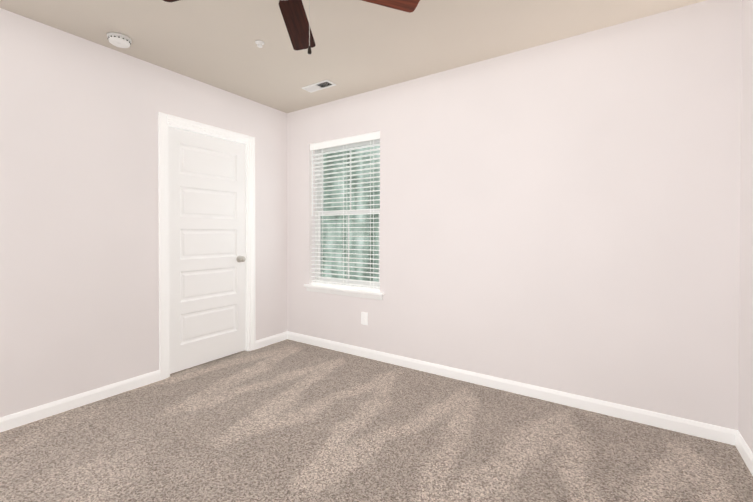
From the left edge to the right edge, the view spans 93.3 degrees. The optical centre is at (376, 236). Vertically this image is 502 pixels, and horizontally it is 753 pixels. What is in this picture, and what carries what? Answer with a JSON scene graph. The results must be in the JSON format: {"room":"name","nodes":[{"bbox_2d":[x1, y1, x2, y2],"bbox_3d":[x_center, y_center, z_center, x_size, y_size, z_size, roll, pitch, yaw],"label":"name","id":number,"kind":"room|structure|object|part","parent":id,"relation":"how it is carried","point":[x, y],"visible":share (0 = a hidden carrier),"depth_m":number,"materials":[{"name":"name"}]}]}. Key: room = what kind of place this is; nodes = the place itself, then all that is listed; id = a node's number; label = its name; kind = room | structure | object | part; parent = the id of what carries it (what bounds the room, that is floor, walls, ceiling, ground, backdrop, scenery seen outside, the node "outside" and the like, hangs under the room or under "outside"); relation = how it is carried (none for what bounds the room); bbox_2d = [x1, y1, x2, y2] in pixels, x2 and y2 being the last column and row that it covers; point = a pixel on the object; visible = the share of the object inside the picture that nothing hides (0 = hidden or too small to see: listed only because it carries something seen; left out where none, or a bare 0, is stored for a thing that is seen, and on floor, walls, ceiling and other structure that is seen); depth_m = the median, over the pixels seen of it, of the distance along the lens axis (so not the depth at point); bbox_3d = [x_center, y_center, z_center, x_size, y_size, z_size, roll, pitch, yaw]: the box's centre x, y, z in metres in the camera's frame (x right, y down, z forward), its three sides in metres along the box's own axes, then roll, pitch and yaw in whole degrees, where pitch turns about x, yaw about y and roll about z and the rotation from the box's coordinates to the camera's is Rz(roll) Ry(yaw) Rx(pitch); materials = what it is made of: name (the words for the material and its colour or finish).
{"room":"empty bedroom","nodes":[
{"label":"empty bedroom","id":0,"kind":"room"},
{"bbox_2d":[0,8,287,417],"bbox_3d":[-2.015,-0.098,2.487,0.160,2.470,3.820,0,1,34],"label":"wall","id":1,"kind":"structure","parent":0,"point":[79,255],"depth_m":2.43,"materials":[{"name":"paint"}]},
{"bbox_2d":[0,370,159,431],"bbox_3d":[-2.301,1.102,1.910,0.014,0.081,2.143,0,1,34],"label":"baseboard","id":2,"kind":"structure","parent":1,"relation":"attached to","point":[24,417],"depth_m":2.35,"materials":[{"name":"white wood"}]},
{"bbox_2d":[158,112,255,379],"bbox_3d":[-1.525,0.077,3.208,0.178,2.107,0.894,0,1,34],"label":"door frame","id":3,"kind":"structure","parent":1,"relation":"attached to","point":[164,119],"depth_m":2.87,"materials":[{"name":"white wood"}]},
{"bbox_2d":[169,126,245,373],"bbox_3d":[-1.469,0.113,3.171,0.108,2.012,0.728,0,1,34],"label":"door","id":4,"kind":"structure","parent":1,"relation":"in","point":[207,248],"depth_m":3.15,"materials":[{"name":"white wood"}]},
{"bbox_3d":[-1.291,0.219,3.407,0.072,0.066,0.066,0,1,34],"label":"door slab knob","id":5,"kind":"part","parent":4,"relation":"part of","materials":[{"name":"silver metal"}]},
{"bbox_2d":[255,331,287,349],"bbox_3d":[-1.098,1.086,3.718,0.014,0.081,0.413,0,1,34],"label":"baseboard","id":6,"kind":"structure","parent":1,"relation":"attached to","point":[273,339],"depth_m":3.71,"materials":[{"name":"white wood"}]},
{"bbox_2d":[0,0,705,112],"bbox_3d":[-0.470,-1.373,1.448,3.870,0.100,3.820,0,1,34],"label":"ceiling","id":7,"kind":"structure","parent":0,"point":[361,46],"depth_m":2.33,"materials":[{"name":"paint"}]},
{"bbox_2d":[107,32,131,47],"bbox_3d":[-1.722,-1.306,2.383,0.136,0.052,0.136,0,1,34],"label":"smoke detector","id":8,"kind":"object","parent":7,"relation":"attached to","point":[117,39],"visible":1,"depth_m":2.35,"materials":[{"name":"white plastic"}]},
{"bbox_2d":[255,40,263,47],"bbox_3d":[-0.802,-1.318,2.443,0.060,0.029,0.060,0,1,34],"label":"sprinkler","id":9,"kind":"object","parent":7,"relation":"attached to","point":[259,43],"visible":1,"depth_m":2.43,"materials":[{"name":"white plastic"}]},
{"bbox_2d":[163,0,419,53],"bbox_3d":[-0.402,-1.026,1.340,1.168,0.592,1.115,0,1,34],"label":"fan","id":10,"kind":"object","parent":7,"relation":"hanging from","point":[294,15],"visible":1,"depth_m":1.66,"materials":[{"name":"brown wood"}]},
{"bbox_3d":[-0.390,-1.041,1.762,0.123,0.006,0.425,-12,1,-2],"label":"blade","id":11,"kind":"part","parent":10,"relation":"part of","materials":[{"name":"brown wood"}]},
{"bbox_3d":[-0.268,-0.879,1.424,0.004,0.233,0.004,0,1,34],"label":"chain","id":12,"kind":"part","parent":10,"relation":"part of","materials":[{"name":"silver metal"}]},
{"label":"blade","id":13,"kind":"part","parent":10,"relation":"part of","materials":[{"name":"brown wood"}]},
{"bbox_2d":[302,80,335,92],"bbox_3d":[-0.516,-1.337,3.167,0.310,0.017,0.125,0,1,34],"label":"ceiling vent","id":14,"kind":"object","parent":7,"relation":"in","point":[317,86],"visible":1,"depth_m":3.16,"materials":[{"name":"white plastic"}]},
{"bbox_2d":[0,339,752,501],"bbox_3d":[-0.470,1.196,1.471,3.870,0.100,3.820,0,1,34],"label":"floor","id":15,"kind":"structure","parent":0,"point":[287,420],"depth_m":1.93,"materials":[{"name":"carpet"}]},
{"bbox_2d":[287,0,741,429],"bbox_3d":[0.544,-0.102,2.983,3.550,2.470,0.160,0,1,34],"label":"wall","id":16,"kind":"structure","parent":0,"point":[562,215],"depth_m":2.40,"materials":[{"name":"paint"}]},
{"bbox_2d":[304,284,383,294],"bbox_3d":[-0.322,0.517,3.501,0.978,0.022,0.126,0,1,34],"label":"window sill","id":17,"kind":"structure","parent":16,"relation":"attached to","point":[346,289],"depth_m":3.44,"materials":[{"name":"white wood"}]},
{"bbox_2d":[307,139,382,299],"bbox_3d":[-0.295,-0.194,3.534,0.942,1.536,0.171,0,1,34],"label":"window","id":18,"kind":"structure","parent":16,"relation":"in","point":[317,187],"depth_m":3.56,"materials":[{"name":"white plastic"}]},
{"bbox_3d":[-0.340,0.551,3.474,0.942,0.048,0.011,0,1,34],"label":"window sill apron","id":19,"kind":"part","parent":18,"relation":"part of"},
{"bbox_2d":[310,131,379,150],"bbox_3d":[-0.316,-0.927,3.497,0.876,0.066,0.064,0,1,34],"label":"blind headrail","id":20,"kind":"object","parent":18,"relation":"attached to","point":[349,140],"visible":0.85,"depth_m":3.45,"materials":[{"name":"white plastic"}]},
{"bbox_2d":[312,149,322,261],"bbox_3d":[-0.616,-0.213,3.686,0.113,1.411,0.045,0,1,-5],"label":"blind cord","id":21,"kind":"object","parent":20,"relation":"hanging from","point":[322,149],"depth_m":3.71,"materials":[{"name":"white fabric"}]},
{"bbox_2d":[343,150,346,286],"bbox_3d":[-0.310,-0.211,3.512,0.002,1.411,0.056,0,1,34],"label":"blind cord","id":22,"kind":"object","parent":20,"relation":"hanging from","point":[343,212],"depth_m":3.49,"materials":[{"name":"white fabric"}]},
{"bbox_2d":[370,140,373,288],"bbox_3d":[-0.042,-0.210,3.334,0.002,1.411,0.056,0,1,34],"label":"blind cord","id":23,"kind":"object","parent":20,"relation":"hanging from","point":[370,140],"depth_m":3.32,"materials":[{"name":"white fabric"}]},
{"bbox_3d":[-0.278,0.106,3.562,0.812,0.729,0.030,0,1,34],"label":"window sash","id":24,"kind":"part","parent":18,"relation":"part of","materials":[{"name":"white plastic"}]},
{"bbox_3d":[-0.260,-0.573,3.583,0.812,0.709,0.030,0,1,34],"label":"window sash","id":25,"kind":"part","parent":18,"relation":"part of","materials":[{"name":"white plastic"}]},
{"bbox_3d":[-0.278,0.106,3.562,0.742,0.659,0.004,0,1,34],"label":"sash glass","id":26,"kind":"part","parent":18,"relation":"part of","materials":[{"name":"clear glass"}]},
{"bbox_3d":[-0.260,-0.573,3.583,0.742,0.639,0.004,0,1,34],"label":"sash glass","id":27,"kind":"part","parent":18,"relation":"part of","materials":[{"name":"clear glass"}]},
{"bbox_2d":[362,312,367,324],"bbox_3d":[-0.112,0.770,3.328,0.070,0.114,0.005,0,1,34],"label":"electrical outlet plate","id":28,"kind":"object","parent":16,"relation":"attached to","point":[366,318],"visible":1,"depth_m":3.32,"materials":[{"name":"white plastic"}]},
{"bbox_2d":[288,331,731,444],"bbox_3d":[0.495,1.093,2.921,3.550,0.081,0.014,0,1,34],"label":"baseboard","id":29,"kind":"structure","parent":16,"relation":"attached to","point":[646,417],"depth_m":2.46,"materials":[{"name":"white wood"}]},
{"bbox_2d":[738,0,752,452],"bbox_3d":[1.074,-0.080,0.432,0.160,2.470,3.820,0,1,34],"label":"wall","id":30,"kind":"structure","parent":0,"point":[745,415],"depth_m":1.84,"materials":[{"name":"paint"}]},
{"bbox_2d":[732,429,752,475],"bbox_3d":[1.004,1.115,0.495,0.014,0.081,3.450,0,1,34],"label":"baseboard","id":31,"kind":"structure","parent":30,"relation":"attached to","point":[745,452],"depth_m":1.83,"materials":[{"name":"white wood"}]},
{"label":"outside","id":32,"kind":"structure","parent":0,"visible":0},
{"bbox_2d":[322,146,379,281],"bbox_3d":[1.641,-1.394,6.019,12.000,9.000,0.050,0,1,34],"label":"window glass","id":33,"kind":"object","parent":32,"point":[334,233],"depth_m":7.42,"materials":[{"name":"green plant"}]}
]}

